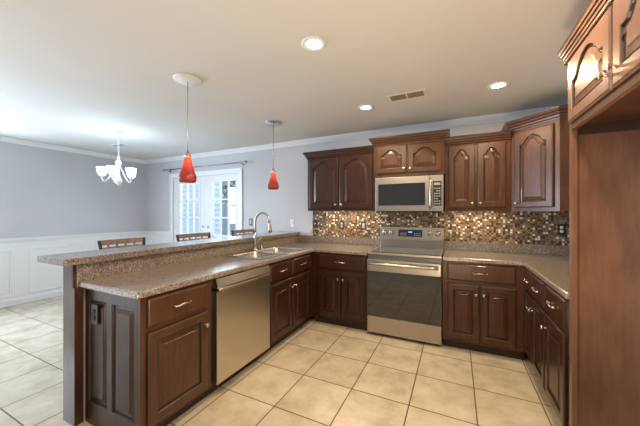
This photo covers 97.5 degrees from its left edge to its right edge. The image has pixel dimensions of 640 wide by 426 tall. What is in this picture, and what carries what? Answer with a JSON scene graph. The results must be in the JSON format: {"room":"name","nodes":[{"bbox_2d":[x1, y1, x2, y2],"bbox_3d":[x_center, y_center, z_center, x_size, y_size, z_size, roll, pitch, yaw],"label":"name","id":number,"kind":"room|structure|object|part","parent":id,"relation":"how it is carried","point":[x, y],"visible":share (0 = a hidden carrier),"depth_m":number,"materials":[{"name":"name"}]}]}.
{"room":"kitchen","nodes":[
{"label":"kitchen","id":0,"kind":"room"},
{"bbox_2d":[0,141,145,238],"bbox_3d":[-5.489,0.127,2.226,0.120,2.440,8.410,0,0,26],"label":"wall","id":1,"kind":"structure","parent":0,"point":[44,191],"depth_m":4.63,"materials":[{"name":"grey paint"}]},
{"bbox_2d":[0,289,62,307],"bbox_3d":[-4.056,1.301,4.128,0.783,0.092,3.483,0,0,26],"label":"baseboard","id":2,"kind":"structure","parent":1,"relation":"attached to","point":[16,301],"depth_m":4.27,"materials":[{"name":"white wood"}]},
{"bbox_2d":[0,239,165,297],"bbox_3d":[-4.077,0.872,4.227,0.658,0.680,3.324,0,0,26],"label":"trim","id":3,"kind":"structure","parent":1,"relation":"attached to","point":[82,245],"depth_m":4.27,"materials":[{"name":"white wood"}]},
{"bbox_2d":[0,234,169,300],"bbox_3d":[-4.058,0.877,4.132,0.790,0.940,3.490,0,0,26],"label":"wainscoting","id":4,"kind":"structure","parent":1,"relation":"attached to","point":[43,275],"depth_m":4.35,"materials":[{"name":"white"}]},
{"bbox_2d":[0,230,169,242],"bbox_3d":[-4.056,0.391,4.128,0.783,0.063,3.483,0,0,26],"label":"trim","id":5,"kind":"structure","parent":1,"relation":"attached to","point":[20,239],"depth_m":4.78,"materials":[{"name":"white wood"}]},
{"bbox_2d":[0,106,554,163],"bbox_3d":[-2.322,-1.061,0.621,6.979,0.064,8.290,0,0,26],"label":"trim","id":6,"kind":"structure","parent":1,"relation":"attached to","point":[516,114],"depth_m":4.02,"materials":[{"name":"white"}]},
{"bbox_2d":[84,288,84,418],"bbox_3d":[-1.002,0.834,3.073,0.112,1.026,2.724,0,0,26],"label":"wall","id":7,"kind":"structure","parent":0,"point":[84,288],"depth_m":1.84,"materials":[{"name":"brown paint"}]},
{"bbox_2d":[37,231,299,267],"bbox_3d":[-1.079,0.379,3.043,0.344,0.197,2.843,0,0,26],"label":"countertop","id":8,"kind":"structure","parent":7,"relation":"attached to","point":[74,258],"depth_m":2.19,"materials":[{"name":"stone"}]},
{"bbox_2d":[0,295,561,425],"bbox_3d":[-2.322,1.397,0.622,7.220,0.100,8.530,0,0,26],"label":"floor","id":9,"kind":"structure","parent":0,"point":[321,374],"depth_m":2.19,"materials":[{"name":"beige tile"}]},
{"bbox_2d":[63,265,83,425],"bbox_3d":[-1.602,0.834,1.822,0.142,1.026,0.048,0,0,26],"label":"end post","id":10,"kind":"object","parent":9,"relation":"on","point":[73,297],"visible":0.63,"depth_m":1.80,"materials":[{"name":"red wood"}]},
{"bbox_2d":[97,237,145,249],"bbox_3d":[-1.733,0.796,2.620,0.458,1.103,0.432,0,0,26],"label":"bar stool","id":11,"kind":"object","parent":9,"relation":"on","point":[124,241],"visible":0.25,"depth_m":2.70,"materials":[{"name":"brown wood"}]},
{"bbox_3d":[-1.960,0.796,2.529,0.074,1.103,0.051,0,0,3],"label":"leg","id":12,"kind":"part","parent":11,"relation":"part of","materials":[{"name":"brown wood"}]},
{"bbox_3d":[-1.912,0.270,2.707,0.060,0.046,0.390,0,0,26],"label":"rail","id":13,"kind":"part","parent":11,"relation":"part of","materials":[{"name":"brown wood"}]},
{"bbox_3d":[-1.905,0.321,2.704,0.049,0.016,0.350,0,0,26],"label":"rail","id":14,"kind":"part","parent":11,"relation":"part of","materials":[{"name":"brown wood"}]},
{"bbox_2d":[85,280,210,425],"bbox_3d":[-1.130,0.911,1.909,0.628,0.872,0.503,0,0,26],"label":"base cabinet","id":15,"kind":"object","parent":9,"relation":"on","point":[148,359],"visible":0.94,"depth_m":1.71,"materials":[{"name":"brown wood"}]},
{"bbox_2d":[91,304,97,324],"bbox_3d":[-1.410,0.632,1.754,0.072,0.124,0.008,0,0,26],"label":"wall outlet","id":16,"kind":"object","parent":15,"relation":"attached to","point":[94,308],"visible":1,"depth_m":1.75,"materials":[{"name":"grey plastic"}]},
{"bbox_3d":[-1.270,0.911,1.707,0.550,0.872,0.019,0,0,26],"label":"panel","id":17,"kind":"part","parent":15,"relation":"part of","materials":[{"name":"brown wood"}]},
{"bbox_3d":[-0.906,0.866,1.800,0.019,0.782,0.503,0,0,26],"label":"frame","id":18,"kind":"part","parent":15,"relation":"part of","materials":[{"name":"red wood"}]},
{"bbox_3d":[-0.889,0.573,1.790,0.020,0.164,0.428,0,0,26],"label":"drawer","id":19,"kind":"part","parent":15,"relation":"part of","materials":[{"name":"red wood"}]},
{"bbox_3d":[-0.889,0.957,1.790,0.020,0.540,0.428,0,0,26],"label":"door","id":20,"kind":"part","parent":15,"relation":"part of","materials":[{"name":"red wood"}]},
{"bbox_3d":[-0.864,0.573,1.778,0.036,0.024,0.132,0,0,26],"label":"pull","id":21,"kind":"part","parent":15,"relation":"part of","materials":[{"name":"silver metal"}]},
{"bbox_2d":[76,235,379,299],"bbox_3d":[-0.380,0.397,2.751,1.288,0.152,2.758,0,0,26],"label":"countertop","id":22,"kind":"structure","parent":15,"relation":"on","point":[138,277],"depth_m":2.22,"materials":[{"name":"stone"}]},
{"bbox_2d":[253,212,271,249],"bbox_3d":[-0.643,0.202,3.211,0.254,0.441,0.126,0,0,26],"label":"kitchen faucet","id":23,"kind":"object","parent":22,"relation":"on","point":[255,241],"visible":1,"depth_m":3.20,"materials":[{"name":"silver metal"}]},
{"bbox_2d":[223,246,305,259],"bbox_3d":[-0.577,0.513,3.107,0.488,0.180,0.857,0,0,26],"label":"double sink","id":24,"kind":"object","parent":22,"relation":"in","point":[273,251],"visible":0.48,"depth_m":3.11,"materials":[{"name":"silver metal"}]},
{"bbox_3d":[-0.647,0.513,2.915,0.359,0.179,0.359,0,0,26],"label":"bowl","id":25,"kind":"part","parent":24,"relation":"part of","materials":[{"name":"silver metal"}]},
{"bbox_3d":[-0.470,0.513,3.280,0.359,0.179,0.359,0,0,26],"label":"bowl","id":26,"kind":"part","parent":24,"relation":"part of","materials":[{"name":"silver metal"}]},
{"bbox_2d":[176,232,210,241],"bbox_3d":[-1.377,0.796,3.353,0.458,1.103,0.492,0,0,26],"label":"bar stool","id":27,"kind":"object","parent":9,"relation":"on","point":[178,237],"visible":0.26,"depth_m":3.43,"materials":[{"name":"brown wood"}]},
{"bbox_3d":[-1.556,0.270,3.440,0.060,0.046,0.450,0,0,26],"label":"rail","id":28,"kind":"part","parent":27,"relation":"part of","materials":[{"name":"brown wood"}]},
{"bbox_3d":[-1.549,0.321,3.437,0.049,0.016,0.410,0,0,26],"label":"rail","id":29,"kind":"part","parent":27,"relation":"part of","materials":[{"name":"brown wood"}]},
{"bbox_2d":[205,265,270,396],"bbox_3d":[-0.875,0.913,2.443,0.606,0.868,0.678,0,0,26],"label":"dishwasher","id":30,"kind":"object","parent":9,"relation":"on","point":[240,301],"visible":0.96,"depth_m":2.24,"materials":[{"name":"silver metal"}]},
{"bbox_3d":[-0.625,0.516,2.337,0.055,0.070,0.645,0,0,26],"label":"control panel","id":31,"kind":"part","parent":30,"relation":"part of","materials":[{"name":"silver metal"}]},
{"bbox_3d":[-0.606,0.564,2.328,0.021,0.026,0.622,0,0,26],"label":"handle","id":32,"kind":"part","parent":30,"relation":"part of","materials":[{"name":"silver metal"}]},
{"bbox_2d":[231,229,253,235],"bbox_3d":[-0.990,0.796,4.149,0.458,1.103,0.502,0,0,26],"label":"bar stool","id":33,"kind":"object","parent":9,"relation":"on","point":[233,232],"visible":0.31,"depth_m":4.22,"materials":[{"name":"brown wood"}]},
{"bbox_3d":[-1.169,0.270,4.236,0.060,0.046,0.460,0,0,26],"label":"rail","id":34,"kind":"part","parent":33,"relation":"part of","materials":[{"name":"brown wood"}]},
{"bbox_2d":[263,252,311,354],"bbox_3d":[-0.522,0.911,3.160,0.628,0.872,0.905,0,0,26],"label":"base cabinet","id":35,"kind":"object","parent":9,"relation":"on","point":[291,278],"visible":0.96,"depth_m":2.95,"materials":[{"name":"brown wood"}]},
{"bbox_3d":[-0.386,0.573,2.827,0.020,0.164,0.392,0,0,26],"label":"drawer","id":36,"kind":"part","parent":35,"relation":"part of","materials":[{"name":"brown wood"}]},
{"bbox_3d":[-0.386,0.957,2.827,0.020,0.540,0.392,0,0,26],"label":"door","id":37,"kind":"part","parent":35,"relation":"part of","materials":[{"name":"brown wood"}]},
{"bbox_3d":[-0.209,0.573,3.191,0.020,0.164,0.392,0,0,26],"label":"drawer","id":38,"kind":"part","parent":35,"relation":"part of","materials":[{"name":"brown wood"}]},
{"bbox_3d":[-0.209,0.957,3.191,0.020,0.540,0.392,0,0,26],"label":"door","id":39,"kind":"part","parent":35,"relation":"part of","materials":[{"name":"brown wood"}]},
{"bbox_2d":[313,252,367,330],"bbox_3d":[0.339,0.911,3.548,0.690,0.872,0.652,0,0,26],"label":"base cabinet","id":40,"kind":"object","parent":9,"relation":"on","point":[339,280],"visible":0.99,"depth_m":3.29,"materials":[{"name":"brown wood"}]},
{"bbox_3d":[0.113,0.957,3.347,0.283,0.540,0.020,0,0,26],"label":"door","id":41,"kind":"part","parent":40,"relation":"part of","materials":[{"name":"brown wood"}]},
{"bbox_3d":[0.243,0.573,3.283,0.574,0.164,0.020,0,0,26],"label":"drawer","id":42,"kind":"part","parent":40,"relation":"part of","materials":[{"name":"brown wood"}]},
{"bbox_3d":[0.374,0.957,3.220,0.283,0.540,0.020,0,0,26],"label":"door","id":43,"kind":"part","parent":40,"relation":"part of","materials":[{"name":"brown wood"}]},
{"bbox_2d":[367,227,443,344],"bbox_3d":[0.988,0.761,3.206,0.762,1.172,0.709,0,0,26],"label":"electric range","id":44,"kind":"object","parent":9,"relation":"on","point":[405,273],"visible":1,"depth_m":2.98,"materials":[{"name":"grey metal"}]},
{"bbox_3d":[0.849,0.548,2.918,0.703,0.030,0.070,0,0,26],"label":"handle","id":45,"kind":"part","parent":44,"relation":"part of","materials":[{"name":"silver metal"}]},
{"bbox_3d":[0.875,1.220,2.971,0.758,0.182,0.038,0,0,26],"label":"storage drawer","id":46,"kind":"part","parent":44,"relation":"part of","materials":[{"name":"silver metal"}]},
{"bbox_3d":[0.873,0.815,2.969,0.758,0.612,0.044,0,0,26],"label":"oven door","id":47,"kind":"part","parent":44,"relation":"part of","materials":[{"name":"silver metal"}]},
{"bbox_2d":[367,246,443,258],"bbox_3d":[0.996,0.441,3.221,0.762,0.021,0.596,0,0,26],"label":"cooktop","id":48,"kind":"object","parent":44,"relation":"in","point":[410,252],"depth_m":3.11,"materials":[{"name":"silver metal"}]},
{"bbox_3d":[1.119,0.256,3.475,0.754,0.162,0.030,0,0,26],"label":"control panel","id":49,"kind":"part","parent":44,"relation":"part of","materials":[{"name":"silver metal"}]},
{"bbox_2d":[443,261,525,359],"bbox_3d":[1.657,0.911,2.908,0.686,0.872,0.652,0,0,26],"label":"base cabinet","id":50,"kind":"object","parent":9,"relation":"on","point":[483,304],"visible":0.98,"depth_m":2.64,"materials":[{"name":"brown wood"}]},
{"bbox_3d":[1.391,0.957,2.727,0.280,0.540,0.020,0,0,26],"label":"door","id":51,"kind":"part","parent":50,"relation":"part of","materials":[{"name":"red wood"}]},
{"bbox_3d":[1.520,0.573,2.664,0.568,0.164,0.020,0,0,26],"label":"drawer","id":52,"kind":"part","parent":50,"relation":"part of","materials":[{"name":"red wood"}]},
{"bbox_3d":[1.650,0.957,2.601,0.280,0.540,0.020,0,0,26],"label":"door","id":53,"kind":"part","parent":50,"relation":"part of","materials":[{"name":"red wood"}]},
{"bbox_2d":[443,241,568,298],"bbox_3d":[1.690,0.402,2.327,1.249,0.142,1.713,0,0,26],"label":"countertop","id":54,"kind":"structure","parent":50,"relation":"on","point":[549,263],"depth_m":2.78,"materials":[{"name":"stone"}]},
{"bbox_2d":[522,268,547,389],"bbox_3d":[1.930,0.911,2.111,0.611,0.872,0.652,0,0,26],"label":"base cabinet","id":55,"kind":"object","parent":9,"relation":"on","point":[535,310],"visible":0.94,"depth_m":2.15,"materials":[{"name":"brown wood"}]},
{"bbox_3d":[1.773,0.573,2.382,0.020,0.164,0.278,0,0,26],"label":"drawer","id":56,"kind":"part","parent":55,"relation":"part of","materials":[{"name":"brown wood"}]},
{"bbox_3d":[1.773,0.957,2.382,0.020,0.540,0.278,0,0,26],"label":"door","id":57,"kind":"part","parent":55,"relation":"part of","materials":[{"name":"brown wood"}]},
{"bbox_3d":[1.714,0.866,2.216,0.019,0.782,0.652,0,0,26],"label":"frame","id":58,"kind":"part","parent":55,"relation":"part of","materials":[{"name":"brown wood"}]},
{"bbox_3d":[1.634,0.573,2.096,0.020,0.164,0.338,0,0,26],"label":"drawer","id":59,"kind":"part","parent":55,"relation":"part of","materials":[{"name":"brown wood"}]},
{"bbox_3d":[1.634,0.957,2.096,0.020,0.540,0.338,0,0,26],"label":"door","id":60,"kind":"part","parent":55,"relation":"part of","materials":[{"name":"brown wood"}]},
{"bbox_2d":[540,285,568,425],"bbox_3d":[1.696,0.911,1.630,0.611,0.872,0.414,0,0,26],"label":"base cabinet","id":61,"kind":"object","parent":9,"relation":"on","point":[556,327],"visible":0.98,"depth_m":1.68,"materials":[{"name":"brown wood"}]},
{"bbox_3d":[1.441,0.573,1.762,0.036,0.024,0.132,0,0,26],"label":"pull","id":62,"kind":"part","parent":61,"relation":"part of","materials":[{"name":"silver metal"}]},
{"bbox_3d":[1.466,0.573,1.749,0.020,0.164,0.372,0,0,26],"label":"drawer","id":63,"kind":"part","parent":61,"relation":"part of","materials":[{"name":"brown wood"}]},
{"bbox_3d":[1.466,0.957,1.749,0.020,0.540,0.372,0,0,26],"label":"door","id":64,"kind":"part","parent":61,"relation":"part of","materials":[{"name":"brown wood"}]},
{"bbox_3d":[1.481,0.866,1.734,0.019,0.782,0.414,0,0,26],"label":"frame","id":65,"kind":"part","parent":61,"relation":"part of","materials":[{"name":"brown wood"}]},
{"bbox_2d":[557,0,639,425],"bbox_3d":[1.371,0.227,0.961,0.630,2.239,1.064,0,0,26],"label":"refrigerator surround","id":66,"kind":"object","parent":9,"relation":"on","point":[601,52],"visible":1,"depth_m":1.42,"materials":[{"name":"brown wood"}]},
{"bbox_3d":[1.374,-0.856,0.960,0.618,0.072,1.062,0,0,26],"label":"crown","id":67,"kind":"part","parent":66,"relation":"part of","materials":[{"name":"brown wood"}]},
{"bbox_3d":[1.370,-0.813,0.951,0.584,0.013,1.044,0,0,26],"label":"rope trim","id":68,"kind":"part","parent":66,"relation":"part of","materials":[{"name":"brown wood"}]},
{"bbox_3d":[1.220,-0.637,1.277,0.020,0.328,0.458,0,0,26],"label":"door","id":69,"kind":"part","parent":66,"relation":"part of","materials":[{"name":"brown wood"}]},
{"bbox_3d":[1.109,-0.543,1.108,0.032,0.031,0.031,0,0,26],"label":"knob","id":70,"kind":"part","parent":66,"relation":"part of","materials":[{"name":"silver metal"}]},
{"bbox_3d":[1.135,-0.648,1.053,0.022,0.410,1.020,0,0,26],"label":"frame","id":71,"kind":"part","parent":66,"relation":"part of","materials":[{"name":"brown wood"}]},
{"bbox_3d":[1.613,0.443,1.376,0.556,1.808,0.022,0,0,26],"label":"panel","id":72,"kind":"part","parent":66,"relation":"part of","materials":[{"name":"brown wood"}]},
{"bbox_3d":[1.079,-0.543,1.047,0.032,0.031,0.031,0,0,26],"label":"knob","id":73,"kind":"part","parent":66,"relation":"part of","materials":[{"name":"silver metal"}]},
{"bbox_3d":[1.015,-0.637,0.854,0.020,0.328,0.458,0,0,26],"label":"door","id":74,"kind":"part","parent":66,"relation":"part of","materials":[{"name":"brown wood"}]},
{"bbox_2d":[0,0,590,159],"bbox_3d":[-2.322,-1.143,0.622,7.220,0.100,8.530,0,0,26],"label":"ceiling","id":75,"kind":"structure","parent":0,"point":[74,73],"depth_m":2.07,"materials":[{"name":"paint"}]},
{"bbox_2d":[96,131,135,185],"bbox_3d":[-2.707,-0.730,3.784,0.458,0.724,0.448,0,0,26],"label":"chandelier","id":76,"kind":"object","parent":75,"relation":"hanging from","point":[114,171],"visible":1,"depth_m":3.73,"materials":[{"name":"white paint"}]},
{"bbox_3d":[-2.857,-0.550,3.677,0.126,0.108,0.125,0,0,26],"label":"lamp shade","id":77,"kind":"part","parent":76,"relation":"part of","materials":[{"name":"white glass"}]},
{"bbox_3d":[-2.665,-0.550,3.602,0.126,0.108,0.125,0,0,26],"label":"lamp shade","id":78,"kind":"part","parent":76,"relation":"part of","materials":[{"name":"white glass"}]},
{"bbox_3d":[-2.534,-0.550,3.760,0.126,0.108,0.125,0,0,26],"label":"lamp shade","id":79,"kind":"part","parent":76,"relation":"part of","materials":[{"name":"white glass"}]},
{"bbox_2d":[109,143,127,146],"bbox_3d":[-3.214,-1.089,4.484,0.320,0.007,0.120,0,0,26],"label":"ceiling vent","id":80,"kind":"object","parent":75,"relation":"in","point":[120,144],"visible":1,"depth_m":4.49,"materials":[{"name":"white metal"}]},
{"bbox_2d":[173,73,201,182],"bbox_3d":[-1.076,-0.673,2.282,0.216,0.840,0.216,0,0,26],"label":"pendant light","id":81,"kind":"object","parent":75,"relation":"hanging from","point":[187,174],"visible":1,"depth_m":2.25,"materials":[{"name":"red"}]},
{"bbox_3d":[-1.076,-0.782,2.282,0.006,0.578,0.006,0,0,3],"label":"cord","id":82,"kind":"part","parent":81,"relation":"part of","materials":[{"name":"grey metal"}]},
{"bbox_3d":[-1.076,-0.356,2.282,0.134,0.207,0.134,0,0,26],"label":"lamp shade","id":83,"kind":"part","parent":81,"relation":"part of","materials":[{"name":"red glass"}]},
{"bbox_2d":[264,120,281,189],"bbox_3d":[-0.564,-0.692,3.384,0.216,0.802,0.216,0,0,26],"label":"pendant light","id":84,"kind":"object","parent":75,"relation":"hanging from","point":[273,184],"visible":1,"depth_m":3.35,"materials":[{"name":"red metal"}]},
{"bbox_3d":[-0.564,-0.394,3.384,0.134,0.207,0.134,0,0,26],"label":"lamp shade","id":85,"kind":"part","parent":84,"relation":"part of","materials":[{"name":"red glass"}]},
{"bbox_3d":[-0.564,-0.801,3.384,0.006,0.540,0.006,0,0,-42],"label":"cord","id":86,"kind":"part","parent":84,"relation":"part of","materials":[{"name":"grey metal"}]},
{"bbox_2d":[301,36,325,50],"bbox_3d":[-0.042,-1.089,1.806,0.160,0.006,0.160,0,0,26],"label":"recessed light","id":87,"kind":"object","parent":75,"relation":"in","point":[311,43],"visible":1,"depth_m":1.80,"materials":[{"name":"white paint"}]},
{"bbox_2d":[358,104,373,110],"bbox_3d":[0.471,-1.089,2.889,0.160,0.006,0.160,0,0,26],"label":"recessed light","id":88,"kind":"object","parent":75,"relation":"in","point":[364,107],"visible":1,"depth_m":2.88,"materials":[{"name":"white paint"}]},
{"bbox_2d":[387,89,426,101],"bbox_3d":[0.806,-1.090,2.604,0.340,0.006,0.160,0,0,26],"label":"ceiling vent","id":89,"kind":"object","parent":75,"relation":"in","point":[417,93],"visible":1,"depth_m":2.59,"materials":[{"name":"beige metal"}]},
{"bbox_2d":[487,81,508,89],"bbox_3d":[1.519,-1.089,2.392,0.160,0.006,0.160,0,0,26],"label":"recessed light","id":90,"kind":"object","parent":75,"relation":"in","point":[501,84],"visible":1,"depth_m":2.39,"materials":[{"name":"white paint"}]},
{"bbox_2d":[146,119,537,303],"bbox_3d":[-0.431,0.127,4.378,7.100,2.440,0.120,0,0,26],"label":"wall","id":91,"kind":"structure","parent":0,"point":[283,204],"depth_m":4.49,"materials":[{"name":"grey paint"}]},
{"bbox_2d":[174,176,205,241],"bbox_3d":[-2.463,0.328,5.307,0.888,2.015,0.087,0,0,26],"label":"door","id":92,"kind":"structure","parent":91,"relation":"in","point":[201,180],"depth_m":5.36,"materials":[{"name":"white wood"}]},
{"bbox_3d":[-2.469,0.239,5.309,0.564,1.659,0.008,0,0,26],"label":"glass trim","id":93,"kind":"part","parent":92,"relation":"part of","materials":[{"name":"white"}]},
{"bbox_2d":[162,160,246,172],"bbox_3d":[-2.140,-0.835,5.082,2.144,0.080,0.104,0,0,26],"label":"curtain rod","id":94,"kind":"object","parent":91,"relation":"attached to","point":[244,161],"visible":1,"depth_m":4.93,"materials":[{"name":"grey metal"}]},
{"bbox_3d":[-2.150,-0.845,5.062,1.960,0.019,0.020,0,0,26],"label":"rod","id":95,"kind":"part","parent":94,"relation":"part of","materials":[{"name":"grey metal"}]},
{"bbox_2d":[170,167,241,241],"bbox_3d":[-2.101,0.288,5.174,1.820,2.117,0.146,0,0,26],"label":"trim","id":96,"kind":"structure","parent":91,"relation":"attached to","point":[232,170],"depth_m":5.07,"materials":[{"name":"white wood"}]},
{"bbox_2d":[206,174,238,237],"bbox_3d":[-1.732,0.328,4.952,0.799,2.015,0.087,0,0,26],"label":"door","id":97,"kind":"structure","parent":91,"relation":"in","point":[210,180],"depth_m":4.99,"materials":[{"name":"white wood"}]},
{"bbox_2d":[249,218,252,225],"bbox_3d":[-1.149,0.144,4.654,0.072,0.117,0.008,0,0,26],"label":"light switch","id":98,"kind":"object","parent":91,"relation":"attached to","point":[250,219],"visible":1,"depth_m":4.65,"materials":[{"name":"grey plastic"}]},
{"bbox_2d":[290,219,293,226],"bbox_3d":[-0.427,0.149,4.300,0.072,0.117,0.016,0,0,26],"label":"light switch","id":99,"kind":"object","parent":91,"relation":"attached to","point":[291,220],"visible":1,"depth_m":4.30,"materials":[{"name":"white plastic"}]},
{"bbox_2d":[303,145,374,210],"bbox_3d":[0.286,-0.428,3.752,0.985,0.790,0.360,0,0,26],"label":"upper cabinet","id":100,"kind":"object","parent":91,"relation":"attached to","point":[342,179],"visible":0.99,"depth_m":3.59,"materials":[{"name":"brown wood"}]},
{"bbox_3d":[0.046,-0.398,3.715,0.422,0.660,0.020,0,0,26],"label":"door","id":101,"kind":"part","parent":100,"relation":"part of","materials":[{"name":"brown wood"}]},
{"bbox_3d":[0.285,-0.773,3.751,0.985,0.100,0.358,0,0,26],"label":"crown","id":102,"kind":"part","parent":100,"relation":"part of","materials":[{"name":"brown wood"}]},
{"bbox_3d":[0.447,-0.398,3.521,0.432,0.660,0.020,0,0,26],"label":"door","id":103,"kind":"part","parent":100,"relation":"part of","materials":[{"name":"brown wood"}]},
{"bbox_2d":[369,129,449,177],"bbox_3d":[1.067,-0.659,3.339,0.878,0.463,0.420,0,0,26],"label":"upper cabinet","id":104,"kind":"object","parent":91,"relation":"attached to","point":[421,153],"visible":0.99,"depth_m":3.16,"materials":[{"name":"red wood"}]},
{"bbox_3d":[0.829,-0.623,3.268,0.352,0.320,0.020,0,0,26],"label":"door","id":105,"kind":"part","parent":104,"relation":"part of","materials":[{"name":"red wood"}]},
{"bbox_3d":[1.002,-0.638,3.206,0.774,0.420,0.019,0,0,26],"label":"frame","id":106,"kind":"part","parent":104,"relation":"part of","materials":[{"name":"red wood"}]},
{"bbox_3d":[1.066,-0.841,3.338,0.878,0.100,0.418,0,0,26],"label":"crown","id":107,"kind":"part","parent":104,"relation":"part of","materials":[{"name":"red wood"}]},
{"bbox_2d":[375,174,444,211],"bbox_3d":[1.066,-0.219,3.328,0.746,0.400,0.435,0,0,26],"label":"microwave","id":108,"kind":"object","parent":104,"relation":"attached to","point":[425,193],"visible":1,"depth_m":3.17,"materials":[{"name":"grey metal"}]},
{"bbox_3d":[1.210,-0.217,3.064,0.024,0.331,0.086,0,0,26],"label":"handle","id":109,"kind":"part","parent":108,"relation":"part of","materials":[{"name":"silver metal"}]},
{"bbox_3d":[1.272,-0.223,3.061,0.142,0.392,0.035,0,0,26],"label":"control panel","id":110,"kind":"part","parent":108,"relation":"part of","materials":[{"name":"silver metal"}]},
{"bbox_3d":[1.158,-0.623,3.108,0.352,0.320,0.020,0,0,26],"label":"door","id":111,"kind":"part","parent":104,"relation":"part of","materials":[{"name":"red wood"}]},
{"bbox_2d":[313,211,568,245],"bbox_3d":[1.256,0.139,3.487,3.028,0.384,0.008,0,0,26],"label":"backsplash","id":112,"kind":"structure","parent":91,"relation":"attached to","point":[540,228],"depth_m":3.27,"materials":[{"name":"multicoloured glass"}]},
{"bbox_2d":[313,220,317,227],"bbox_3d":[-0.070,0.152,4.118,0.072,0.117,0.016,0,0,26],"label":"light switch","id":113,"kind":"object","parent":112,"relation":"attached to","point":[315,222],"visible":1,"depth_m":4.12,"materials":[{"name":"grey plastic"}]},
{"bbox_2d":[339,221,343,228],"bbox_3d":[0.305,0.164,3.940,0.072,0.117,0.008,0,0,26],"label":"wall outlet","id":114,"kind":"object","parent":112,"relation":"attached to","point":[341,223],"visible":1,"depth_m":3.94,"materials":[{"name":"grey plastic"}]},
{"bbox_2d":[361,221,365,229],"bbox_3d":[0.589,0.167,3.802,0.072,0.117,0.008,0,0,26],"label":"light switch","id":115,"kind":"object","parent":112,"relation":"attached to","point":[363,223],"visible":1,"depth_m":3.80,"materials":[{"name":"grey plastic"}]},
{"bbox_2d":[557,224,565,234],"bbox_3d":[2.483,0.165,2.882,0.072,0.117,0.008,0,0,26],"label":"wall outlet","id":116,"kind":"object","parent":112,"relation":"attached to","point":[561,228],"visible":1,"depth_m":2.88,"materials":[{"name":"black plastic"}]},
{"bbox_2d":[445,130,511,210],"bbox_3d":[1.701,-0.424,3.064,0.602,0.798,0.360,0,0,26],"label":"upper cabinet","id":117,"kind":"object","parent":91,"relation":"attached to","point":[477,166],"visible":1,"depth_m":2.92,"materials":[{"name":"red wood"}]},
{"bbox_3d":[1.514,-0.394,3.002,0.260,0.668,0.020,0,0,26],"label":"door","id":118,"kind":"part","parent":117,"relation":"part of","materials":[{"name":"red wood"}]},
{"bbox_3d":[1.634,-0.773,2.926,0.602,0.100,0.052,0,0,26],"label":"crown","id":119,"kind":"part","parent":117,"relation":"part of","materials":[{"name":"red wood"}]},
{"bbox_3d":[1.762,-0.394,2.882,0.254,0.668,0.020,0,0,26],"label":"door","id":120,"kind":"part","parent":117,"relation":"part of","materials":[{"name":"red wood"}]},
{"bbox_2d":[501,104,568,211],"bbox_3d":[2.169,-0.466,2.668,0.684,0.894,0.665,0,0,26],"label":"upper cabinet","id":121,"kind":"object","parent":91,"relation":"attached to","point":[539,140],"visible":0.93,"depth_m":2.54,"materials":[{"name":"red wood"}]},
{"bbox_3d":[1.981,-0.421,2.610,0.020,0.734,0.346,0,0,-19],"label":"door","id":122,"kind":"part","parent":121,"relation":"part of","materials":[{"name":"red wood"}]},
{"bbox_3d":[2.076,-0.863,2.635,0.283,0.100,0.952,0,0,-19],"label":"crown","id":123,"kind":"part","parent":121,"relation":"part of","materials":[{"name":"red wood"}]},
{"bbox_3d":[1.999,-0.436,2.616,0.019,0.834,0.430,0,0,-19],"label":"frame","id":124,"kind":"part","parent":121,"relation":"part of","materials":[{"name":"red wood"}]},
{"bbox_3d":[2.211,-0.436,2.344,0.326,0.834,0.013,0,0,26],"label":"panel","id":125,"kind":"part","parent":121,"relation":"part of","materials":[{"name":"red wood"}]},
{"label":"outside","id":126,"kind":"structure","parent":0,"visible":0},
{"bbox_3d":[-0.167,1.447,11.103,14.000,0.100,12.170,0,0,26],"label":"patio","id":127,"kind":"object","parent":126,"visible":0},
{"bbox_2d":[182,182,219,239],"bbox_3d":[-5.980,-0.328,10.751,5.850,3.450,0.120,0,0,26],"label":"window panes","id":128,"kind":"object","parent":127,"relation":"on","point":[216,184],"visible":0.09,"depth_m":9.92,"materials":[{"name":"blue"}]},
{"bbox_2d":[222,204,234,235],"bbox_3d":[-3.925,0.497,11.949,3.300,1.800,0.070,0,0,26],"label":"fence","id":129,"kind":"object","parent":127,"relation":"on","point":[224,206],"visible":0.06,"depth_m":11.91,"materials":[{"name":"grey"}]},
{"bbox_2d":[222,181,234,203],"bbox_3d":[-4.635,-1.033,15.619,3.907,4.860,3.952,0,0,-18],"label":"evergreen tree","id":130,"kind":"object","parent":127,"relation":"on","point":[224,183],"visible":0.07,"depth_m":14.82,"materials":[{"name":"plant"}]}
]}

